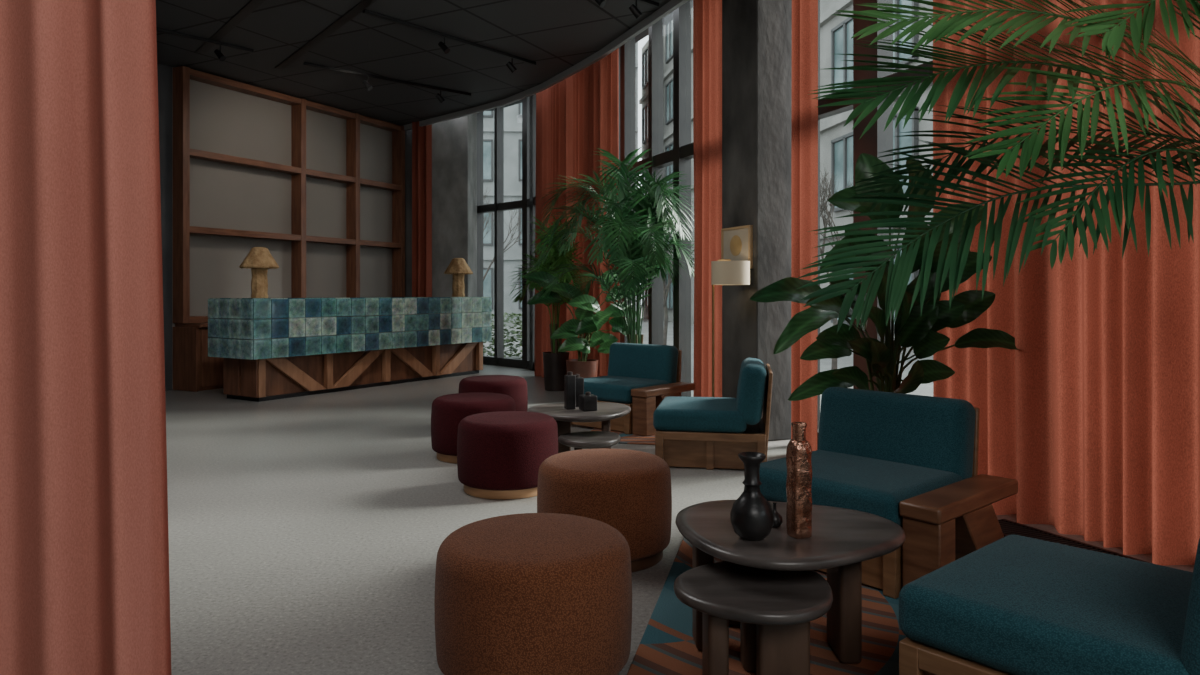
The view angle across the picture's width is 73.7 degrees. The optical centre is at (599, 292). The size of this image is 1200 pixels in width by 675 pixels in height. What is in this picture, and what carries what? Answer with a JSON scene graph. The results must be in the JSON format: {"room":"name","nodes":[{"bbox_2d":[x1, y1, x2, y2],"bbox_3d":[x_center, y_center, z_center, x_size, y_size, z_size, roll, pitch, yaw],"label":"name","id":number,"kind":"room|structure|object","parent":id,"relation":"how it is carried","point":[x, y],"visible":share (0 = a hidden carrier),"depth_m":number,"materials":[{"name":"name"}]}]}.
{"room":"hotel lobby","nodes":[
{"label":"hotel lobby","id":0,"kind":"room"},
{"bbox_2d":[157,63,171,390],"bbox_3d":[-6.935,-0.860,7.038,0.150,4.100,6.480,0,0,30],"label":"wall","id":1,"kind":"structure","parent":0,"point":[164,71],"depth_m":9.74,"materials":[{"name":"grey paint"}]},
{"bbox_2d":[172,67,391,389],"bbox_3d":[-4.381,-1.010,11.610,0.150,4.400,4.003,0,0,28],"label":"wall","id":2,"kind":"structure","parent":0,"point":[225,121],"depth_m":11.06,"materials":[{"name":"grey paint"}]},
{"bbox_2d":[405,129,411,296],"bbox_3d":[-2.764,-1.020,13.607,1.438,4.420,0.150,0,0,-15],"label":"wall","id":3,"kind":"structure","parent":0,"point":[408,134],"depth_m":13.41,"materials":[{"name":"grey paint"}]},
{"bbox_2d":[403,0,688,130],"bbox_3d":[1.554,-2.810,5.054,1.170,0.240,19.872,0,0,-28],"label":"trim","id":4,"kind":"structure","parent":3,"relation":"attached to","point":[672,5],"depth_m":9.75,"materials":[{"name":"grey"}]},
{"bbox_2d":[156,0,670,125],"bbox_3d":[-1.410,-2.830,4.775,14.180,0.120,17.550,0,0,0],"label":"ceiling","id":5,"kind":"structure","parent":0,"point":[557,35],"depth_m":8.92,"materials":[{"name":"black paint"}]},
{"bbox_2d":[0,0,170,674],"bbox_3d":[-1.734,-0.780,1.484,1.773,3.940,0.137,0,0,-11],"label":"curtain","id":6,"kind":"object","parent":5,"relation":"hanging from","point":[85,586],"visible":1,"depth_m":1.59,"materials":[{"name":"fabric"}]},
{"bbox_2d":[156,27,253,52],"bbox_3d":[-4.350,-2.750,8.650,0.040,0.034,1.204,0,0,42],"label":"ceiling track","id":7,"kind":"object","parent":5,"relation":"attached to","point":[158,29],"visible":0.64,"depth_m":8.67,"materials":[{"name":"black metal"}]},
{"bbox_2d":[214,45,225,60],"bbox_3d":[-4.196,-2.646,8.836,0.133,0.174,0.072,0,0,24],"label":"track spotlight","id":8,"kind":"object","parent":7,"relation":"attached to","point":[219,54],"visible":1,"depth_m":8.81,"materials":[{"name":"black metal"}]},
{"bbox_2d":[195,0,264,53],"bbox_3d":[-3.600,-2.764,8.000,0.100,0.010,3.124,0,0,-40],"label":"ceiling slot","id":9,"kind":"object","parent":5,"relation":"attached to","point":[251,5],"visible":1,"depth_m":8.19,"materials":[{"name":"black metal"}]},
{"bbox_2d":[275,0,376,69],"bbox_3d":[-2.925,-2.764,8.525,0.100,0.010,3.350,0,0,-38],"label":"ceiling slot","id":10,"kind":"object","parent":5,"relation":"attached to","point":[363,4],"visible":1,"depth_m":8.47,"materials":[{"name":"black metal"}]},
{"bbox_2d":[304,62,470,95],"bbox_3d":[-2.675,-2.750,10.350,2.305,0.034,0.040,0,0,-41],"label":"ceiling track","id":11,"kind":"object","parent":5,"relation":"attached to","point":[305,63],"visible":1,"depth_m":10.25,"materials":[{"name":"black metal"}]},
{"bbox_2d":[363,77,371,90],"bbox_3d":[-2.944,-2.646,10.131,0.133,0.174,0.072,0,0,24],"label":"track spotlight","id":12,"kind":"object","parent":11,"relation":"attached to","point":[366,84],"visible":1,"depth_m":10.11,"materials":[{"name":"black metal"}]},
{"bbox_2d":[435,90,444,102],"bbox_3d":[-2.159,-2.646,10.801,0.133,0.174,0.072,0,0,-16],"label":"track spotlight","id":13,"kind":"object","parent":11,"relation":"attached to","point":[438,96],"visible":1,"depth_m":10.78,"materials":[{"name":"black metal"}]},
{"bbox_2d":[412,121,431,296],"bbox_3d":[-2.880,-0.810,12.921,0.325,4.000,0.078,0,0,11],"label":"curtain","id":14,"kind":"object","parent":5,"relation":"hanging from","point":[421,136],"visible":0.66,"depth_m":12.91,"materials":[{"name":"fabric"}]},
{"bbox_2d":[363,9,535,64],"bbox_3d":[-1.540,-2.750,8.700,0.040,0.034,2.356,0,0,40],"label":"ceiling track","id":15,"kind":"object","parent":5,"relation":"attached to","point":[366,11],"visible":1,"depth_m":8.54,"materials":[{"name":"black metal"}]},
{"bbox_2d":[438,37,449,53],"bbox_3d":[-1.668,-2.646,8.562,0.133,0.174,0.072,0,0,24],"label":"track spotlight","id":16,"kind":"object","parent":15,"relation":"attached to","point":[443,46],"visible":1,"depth_m":8.54,"materials":[{"name":"black metal"}]},
{"bbox_2d":[506,58,516,72],"bbox_3d":[-1.032,-2.646,9.313,0.133,0.174,0.072,0,0,-16],"label":"track spotlight","id":17,"kind":"object","parent":15,"relation":"attached to","point":[509,64],"visible":1,"depth_m":9.29,"materials":[{"name":"black metal"}]},
{"bbox_2d":[534,49,619,377],"bbox_3d":[-0.351,-0.985,10.256,0.146,4.350,2.702,0,0,-23],"label":"curtain","id":18,"kind":"object","parent":5,"relation":"hanging from","point":[578,115],"visible":0.44,"depth_m":10.04,"materials":[{"name":"fabric"}]},
{"bbox_2d":[634,0,658,7],"bbox_3d":[0.125,-2.750,7.275,1.134,0.034,0.040,0,0,-41],"label":"ceiling track","id":19,"kind":"object","parent":5,"relation":"attached to","point":[647,2],"visible":1,"depth_m":7.57,"materials":[{"name":"black metal"}]},
{"bbox_2d":[594,0,605,6],"bbox_3d":[-0.009,-2.646,7.169,0.133,0.174,0.072,0,0,24],"label":"track spotlight","id":20,"kind":"object","parent":19,"relation":"attached to","point":[601,3],"visible":1,"depth_m":7.14,"materials":[{"name":"black metal"}]},
{"bbox_2d":[629,0,641,18],"bbox_3d":[0.329,-2.646,7.463,0.133,0.174,0.072,0,0,-16],"label":"track spotlight","id":21,"kind":"object","parent":19,"relation":"attached to","point":[635,11],"visible":1,"depth_m":7.44,"materials":[{"name":"black metal"}]},
{"bbox_2d":[693,0,721,396],"bbox_3d":[0.938,-0.985,7.130,0.094,4.350,0.502,0,0,-20],"label":"curtain","id":22,"kind":"object","parent":5,"relation":"hanging from","point":[707,14],"visible":0.84,"depth_m":7.11,"materials":[{"name":"fabric"}]},
{"bbox_2d":[791,0,817,450],"bbox_3d":[1.481,-0.985,5.794,0.090,4.350,0.300,0,0,-17],"label":"curtain","id":23,"kind":"object","parent":5,"relation":"hanging from","point":[804,142],"visible":0.8,"depth_m":5.79,"materials":[{"name":"fabric"}]},
{"bbox_2d":[933,0,1199,565],"bbox_3d":[2.728,-0.985,3.010,0.166,4.350,3.727,0,0,-23],"label":"curtain","id":24,"kind":"object","parent":5,"relation":"hanging from","point":[1094,415],"visible":0.49,"depth_m":3.84,"materials":[{"name":"fabric"}]},
{"bbox_2d":[432,113,476,296],"bbox_3d":[-2.420,-1.020,13.200,0.660,4.420,0.500,0,0,8],"label":"column","id":25,"kind":"structure","parent":0,"point":[454,141],"depth_m":12.96,"materials":[{"name":"concrete"}]},
{"bbox_2d":[487,0,692,110],"bbox_3d":[2.046,-3.270,5.283,2.255,0.080,21.044,0,0,-28],"label":"ceiling","id":26,"kind":"structure","parent":0,"point":[669,17],"depth_m":9.96,"materials":[{"name":"grey paint"}]},
{"bbox_2d":[165,364,1193,674],"bbox_3d":[-1.100,1.250,4.875,15.000,0.120,18.150,0,0,0],"label":"floor","id":27,"kind":"structure","parent":0,"point":[306,534],"depth_m":4.11,"materials":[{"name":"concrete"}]},
{"bbox_2d":[173,323,222,391],"bbox_3d":[-4.145,0.780,11.393,0.470,0.810,3.828,0,0,28],"label":"cabinet","id":28,"kind":"object","parent":27,"relation":"on","point":[193,370],"depth_m":9.72,"materials":[{"name":"brown wood"}]},
{"bbox_2d":[173,66,404,322],"bbox_3d":[-4.229,-1.194,11.513,0.200,3.128,3.973,0,0,28],"label":"grid","id":29,"kind":"object","parent":28,"relation":"on","point":[182,153],"visible":0.78,"depth_m":11.33,"materials":[{"name":"brown wood"}]},
{"bbox_2d":[208,297,491,401],"bbox_3d":[-2.997,0.623,10.432,0.810,1.135,3.976,0,0,32],"label":"reception desk","id":30,"kind":"object","parent":27,"relation":"on","point":[269,348],"visible":0.97,"depth_m":9.62,"materials":[{"name":"teal tile"}]},
{"bbox_2d":[239,247,278,297],"bbox_3d":[-3.855,-0.233,9.068,0.412,0.575,0.424,0,0,-41],"label":"table lamp","id":31,"kind":"object","parent":30,"relation":"on","point":[259,260],"visible":1,"depth_m":8.99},
{"bbox_2d":[444,258,472,296],"bbox_3d":[-2.098,-0.233,11.884,0.412,0.575,0.424,0,0,-45],"label":"table lamp","id":32,"kind":"object","parent":30,"relation":"on","point":[458,267],"visible":1,"depth_m":11.80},
{"bbox_2d":[431,392,515,463],"bbox_3d":[-0.920,0.967,5.830,0.612,0.446,0.612,0,0,0],"label":"pouf","id":33,"kind":"object","parent":27,"relation":"on","point":[447,411],"visible":0.65,"depth_m":5.60,"materials":[{"name":"red fabric"}]},
{"bbox_2d":[459,375,527,411],"bbox_3d":[-0.950,0.967,7.120,0.612,0.446,0.612,0,0,0],"label":"pouf","id":34,"kind":"object","parent":27,"relation":"on","point":[515,387],"visible":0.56,"depth_m":6.92,"materials":[{"name":"red fabric"}]},
{"bbox_2d":[477,97,528,368],"bbox_3d":[-1.598,-1.000,13.098,1.420,4.440,0.140,0,0,45],"label":"window","id":35,"kind":"structure","parent":27,"relation":"on","point":[499,206],"depth_m":13.11,"materials":[{"name":"brown metal"}]},
{"bbox_2d":[457,411,557,499],"bbox_3d":[-0.560,0.967,4.870,0.612,0.446,0.612,0,0,0],"label":"pouf","id":36,"kind":"object","parent":27,"relation":"on","point":[500,454],"visible":0.95,"depth_m":4.61,"materials":[{"name":"red fabric"}]},
{"bbox_2d":[527,94,535,370],"bbox_3d":[-0.484,-1.000,11.163,0.140,4.440,3.131,0,0,-23],"label":"window","id":37,"kind":"structure","parent":27,"relation":"on","point":[531,202],"depth_m":12.27,"materials":[{"name":"brown metal"}]},
{"bbox_2d":[434,513,631,674],"bbox_3d":[-0.205,0.967,2.500,0.612,0.446,0.612,0,0,0],"label":"pouf","id":38,"kind":"object","parent":27,"relation":"on","point":[523,593],"visible":1,"depth_m":2.26,"materials":[{"name":"brown fabric"}]},
{"bbox_2d":[508,214,587,390],"bbox_3d":[-0.635,0.116,9.799,1.046,2.148,1.237,0,0,-45],"label":"potted palm","id":39,"kind":"object","parent":27,"relation":"on","point":[554,362],"visible":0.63,"depth_m":9.69,"materials":[{"name":"green plant"}]},
{"bbox_2d":[542,352,569,390],"bbox_3d":[-0.540,0.960,9.820,0.332,0.460,0.332,0,0,0],"label":"pot","id":40,"kind":"object","parent":39,"relation":"attached to","point":[554,363],"depth_m":9.69,"materials":[{"name":"ceramic"}]},
{"bbox_2d":[527,402,630,452],"bbox_3d":[-0.142,0.988,5.440,0.712,0.405,0.684,0,0,0],"label":"coffee table","id":41,"kind":"object","parent":27,"relation":"on","point":[606,411],"visible":0.54,"depth_m":5.35,"materials":[{"name":"wood"}]},
{"bbox_2d":[564,371,575,409],"bbox_3d":[-0.203,0.658,5.420,0.065,0.254,0.065,0,0,-20],"label":"vase","id":42,"kind":"object","parent":41,"relation":"on","point":[569,379],"visible":1,"depth_m":5.39,"materials":[{"name":"black ceramic"}]},
{"bbox_2d":[574,374,583,406],"bbox_3d":[-0.160,0.673,5.550,0.080,0.224,0.080,0,0,-20],"label":"vase","id":43,"kind":"object","parent":41,"relation":"on","point":[579,380],"visible":0.36,"depth_m":5.51,"materials":[{"name":"black ceramic"}]},
{"bbox_2d":[579,392,596,410],"bbox_3d":[-0.080,0.723,5.360,0.100,0.124,0.100,0,0,-20],"label":"vase","id":44,"kind":"object","parent":41,"relation":"on","point":[587,402],"visible":1,"depth_m":5.32,"materials":[{"name":"black ceramic"}]},
{"bbox_2d":[524,270,640,377],"bbox_3d":[-0.232,0.468,8.807,1.384,1.444,0.590,0,0,32],"label":"leafy plant","id":45,"kind":"object","parent":27,"relation":"on","point":[587,322],"visible":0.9,"depth_m":8.77,"materials":[{"name":"green plant"}]},
{"bbox_2d":[558,431,620,449],"bbox_3d":[-0.068,1.055,5.140,0.403,0.270,0.401,0,0,0],"label":"coffee table","id":46,"kind":"object","parent":27,"relation":"on","point":[586,439],"visible":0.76,"depth_m":5.04,"materials":[{"name":"wood"}]},
{"bbox_2d":[537,448,671,571],"bbox_3d":[0.020,0.967,3.640,0.612,0.446,0.612,0,0,0],"label":"pouf","id":47,"kind":"object","parent":27,"relation":"on","point":[629,491],"visible":0.76,"depth_m":3.41,"materials":[{"name":"brown fabric"}]},
{"bbox_2d":[533,146,693,343],"bbox_3d":[0.142,-0.114,8.018,1.666,2.608,2.048,0,0,-34],"label":"potted palm","id":48,"kind":"object","parent":27,"relation":"on","point":[634,241],"visible":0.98,"depth_m":7.76,"materials":[{"name":"green plant"}]},
{"bbox_2d":[591,428,654,444],"bbox_3d":[0.340,1.182,6.920,0.780,0.014,1.260,0,0,13],"label":"rug","id":49,"kind":"object","parent":27,"relation":"on","point":[625,438],"visible":0.04,"depth_m":6.46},
{"bbox_2d":[571,343,694,435],"bbox_3d":[0.281,0.822,7.114,0.905,0.706,0.802,0,0,41],"label":"lounge chair","id":50,"kind":"object","parent":49,"relation":"on","point":[640,376],"visible":0.83,"depth_m":6.96,"materials":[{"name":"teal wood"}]},
{"bbox_2d":[584,376,669,403],"bbox_3d":[0.161,0.850,7.105,0.735,0.173,0.630,0,0,41],"label":"seat cushion","id":51,"kind":"object","parent":50,"relation":"on","point":[613,389],"depth_m":6.85,"materials":[{"name":"teal fabric"}]},
{"bbox_2d":[608,343,677,382],"bbox_3d":[0.387,0.670,7.365,0.735,0.403,0.210,0,0,41],"label":"cushion","id":52,"kind":"object","parent":50,"relation":"on","point":[632,360],"depth_m":7.24,"materials":[{"name":"teal fabric"}]},
{"bbox_2d":[618,0,693,396],"bbox_3d":[0.745,-1.000,8.325,0.140,4.440,3.106,0,0,-23],"label":"window","id":53,"kind":"structure","parent":27,"relation":"on","point":[680,156],"depth_m":8.25,"materials":[{"name":"clear glass"}]},
{"bbox_2d":[653,358,772,469],"bbox_3d":[0.816,0.837,5.726,0.802,0.706,0.735,0,0,10],"label":"lounge chair","id":54,"kind":"object","parent":27,"relation":"on","point":[710,433],"visible":0.97,"depth_m":5.38,"materials":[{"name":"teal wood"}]},
{"bbox_2d":[653,396,746,432],"bbox_3d":[0.731,0.865,5.740,0.630,0.173,0.735,0,0,10],"label":"seat cushion","id":55,"kind":"object","parent":54,"relation":"on","point":[674,414],"depth_m":5.41,"materials":[{"name":"teal fabric"}]},
{"bbox_2d":[736,358,766,424],"bbox_3d":[1.071,0.685,5.681,0.210,0.403,0.735,0,0,10],"label":"cushion","id":56,"kind":"object","parent":54,"relation":"on","point":[751,398],"depth_m":5.33,"materials":[{"name":"teal fabric"}]},
{"bbox_2d":[711,259,749,396],"bbox_3d":[0.980,0.462,6.320,0.400,1.457,0.320,0,0,0],"label":"floor lamp","id":57,"kind":"object","parent":27,"relation":"on","point":[723,271],"visible":0.69,"depth_m":6.20,"materials":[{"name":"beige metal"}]},
{"bbox_2d":[627,538,1058,674],"bbox_3d":[1.040,1.182,2.750,1.740,0.014,2.500,0,0,13],"label":"rug","id":58,"kind":"object","parent":27,"relation":"on","point":[667,646],"visible":0.27,"depth_m":2.69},
{"bbox_2d":[674,561,832,674],"bbox_3d":[0.454,1.020,2.390,0.469,0.310,0.466,0,0,0],"label":"coffee table","id":59,"kind":"object","parent":58,"relation":"on","point":[774,610],"visible":0.92,"depth_m":2.31,"materials":[{"name":"wood"}]},
{"bbox_2d":[675,500,905,663],"bbox_3d":[0.628,0.970,2.633,0.741,0.410,0.692,0,0,0],"label":"coffee table","id":60,"kind":"object","parent":58,"relation":"on","point":[841,539],"visible":0.71,"depth_m":2.52,"materials":[{"name":"wood"}]},
{"bbox_2d":[730,452,773,540],"bbox_3d":[0.475,0.635,2.500,0.134,0.262,0.134,0,0,0],"label":"vase","id":61,"kind":"object","parent":60,"relation":"on","point":[751,514],"visible":1,"depth_m":2.46,"materials":[{"name":"black ceramic"}]},
{"bbox_2d":[772,502,782,527],"bbox_3d":[0.572,0.726,2.620,0.052,0.080,0.052,0,0,0],"label":"bud vase","id":62,"kind":"object","parent":60,"relation":"on","point":[778,521],"visible":0.7,"depth_m":2.60,"materials":[{"name":"black ceramic"}]},
{"bbox_2d":[786,422,811,538],"bbox_3d":[0.627,0.588,2.520,0.070,0.357,0.070,0,0,-18],"label":"bottle vase","id":63,"kind":"object","parent":60,"relation":"on","point":[799,450],"visible":1,"depth_m":2.49,"materials":[{"name":"orange metal"}]},
{"bbox_2d":[759,387,1017,598],"bbox_3d":[1.236,0.822,3.533,0.802,0.706,0.905,0,0,-41],"label":"lounge chair","id":64,"kind":"object","parent":58,"relation":"on","point":[910,461],"visible":0.8,"depth_m":3.43,"materials":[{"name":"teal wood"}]},
{"bbox_2d":[759,450,962,526],"bbox_3d":[1.115,0.850,3.540,0.630,0.173,0.735,0,0,-41],"label":"seat cushion","id":65,"kind":"object","parent":64,"relation":"on","point":[878,484],"depth_m":3.38,"materials":[{"name":"teal fabric"}]},
{"bbox_2d":[818,387,975,479],"bbox_3d":[1.374,0.670,3.768,0.210,0.403,0.735,0,0,-41],"label":"cushion","id":66,"kind":"object","parent":64,"relation":"on","point":[927,432],"depth_m":3.64,"materials":[{"name":"teal fabric"}]},
{"bbox_2d":[899,534,1199,674],"bbox_3d":[1.343,0.822,2.056,0.735,0.706,0.867,0,0,-41],"label":"lounge chair","id":67,"kind":"object","parent":58,"relation":"on","point":[1014,604],"visible":1,"depth_m":2.00,"materials":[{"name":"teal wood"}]},
{"bbox_2d":[1180,538,1199,674],"bbox_3d":[1.536,0.670,1.837,0.735,0.403,0.210,0,0,-41],"label":"cushion","id":68,"kind":"object","parent":67,"relation":"on","point":[1190,640],"depth_m":1.66,"materials":[{"name":"teal fabric"}]},
{"bbox_2d":[817,0,932,448],"bbox_3d":[2.074,-1.000,5.258,0.140,4.440,2.305,0,0,-23],"label":"window","id":69,"kind":"structure","parent":27,"relation":"on","point":[875,140],"depth_m":5.59,"materials":[{"name":"brown metal"}]},
{"bbox_2d":[750,153,1017,400],"bbox_3d":[1.500,0.215,4.277,1.441,1.950,0.420,0,0,0],"label":"leafy plant","id":70,"kind":"object","parent":27,"relation":"on","point":[916,330],"visible":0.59,"depth_m":4.23,"materials":[{"name":"green plant"}]},
{"bbox_2d":[796,0,1199,332],"bbox_3d":[1.576,0.085,2.363,2.112,2.210,1.101,0,0,-9],"label":"potted palm","id":71,"kind":"object","parent":27,"relation":"on","point":[899,272],"visible":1,"depth_m":2.17,"materials":[{"name":"green plant"}]},
{"bbox_2d":[998,519,1149,562],"bbox_3d":[2.223,1.180,3.550,0.240,0.020,1.206,0,0,-23],"label":"floor vent","id":72,"kind":"object","parent":27,"relation":"in","point":[1008,527],"visible":0.2,"depth_m":3.87,"materials":[{"name":"black metal"}]},
{"bbox_2d":[722,0,791,440],"bbox_3d":[1.326,-1.020,6.679,0.400,4.420,0.520,0,0,-23],"label":"column","id":73,"kind":"structure","parent":0,"point":[756,34],"depth_m":6.46,"materials":[{"name":"concrete"}]},
{"bbox_2d":[721,225,752,268],"bbox_3d":[1.126,-0.370,6.593,0.030,0.348,0.420,0,0,-23],"label":"framed picture","id":74,"kind":"object","parent":73,"relation":"attached to","point":[736,242],"visible":0.88,"depth_m":6.56,"materials":[{"name":"beige wood"}]},
{"bbox_2d":[723,228,747,260],"bbox_3d":[1.126,-0.370,6.593,0.012,0.320,0.390,0,0,-23],"label":"print","id":75,"kind":"object","parent":74,"relation":"attached to","point":[735,240],"depth_m":6.59,"materials":[{"name":"beige paper"}]},
{"label":"outside","id":76,"kind":"structure","parent":0,"visible":0},
{"bbox_2d":[483,310,932,407],"bbox_3d":[5.000,1.540,40.000,160.000,0.200,120.000,0,0,0],"label":"ground","id":77,"kind":"structure","parent":76,"point":[825,364],"depth_m":17.59,"materials":[{"name":"grey concrete"}]},
{"bbox_2d":[483,312,521,358],"bbox_3d":[-2.502,0.915,17.503,5.370,1.011,1.114,0,0,11],"label":"hedge","id":78,"kind":"object","parent":77,"relation":"on","point":[511,349],"visible":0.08,"depth_m":17.29,"materials":[{"name":"green plant"}]},
{"bbox_2d":[483,191,521,280],"bbox_3d":[-2.794,-0.735,21.658,2.689,4.357,2.076,0,0,-12],"label":"bare tree","id":79,"kind":"object","parent":77,"relation":"on","point":[511,216],"visible":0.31,"depth_m":21.73,"materials":[{"name":"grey plant"}]},
{"bbox_2d":[483,42,637,321],"bbox_3d":[-6.050,-6.560,42.920,15.900,16.000,6.160,0,0,0],"label":"apartment building","id":80,"kind":"structure","parent":77,"relation":"on","point":[512,114],"depth_m":40.00,"materials":[{"name":"grey"}]},
{"bbox_2d":[663,204,693,344],"bbox_3d":[1.873,-0.455,19.556,2.235,3.797,1.951,0,0,0],"label":"bare tree","id":81,"kind":"object","parent":77,"relation":"on","point":[665,294],"visible":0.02,"depth_m":19.96,"materials":[{"name":"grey plant"}]},
{"bbox_2d":[639,0,932,357],"bbox_3d":[8.075,-6.310,30.761,6.160,15.500,31.994,0,0,-10],"label":"apartment building","id":82,"kind":"structure","parent":77,"relation":"on","point":[836,139],"depth_m":22.34,"materials":[{"name":"grey"}]},
{"bbox_2d":[820,163,852,369],"bbox_3d":[4.148,-0.479,14.652,1.485,3.840,2.566,0,0,-25],"label":"bare tree","id":83,"kind":"object","parent":77,"relation":"on","point":[823,205],"visible":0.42,"depth_m":14.52,"materials":[{"name":"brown plant"}]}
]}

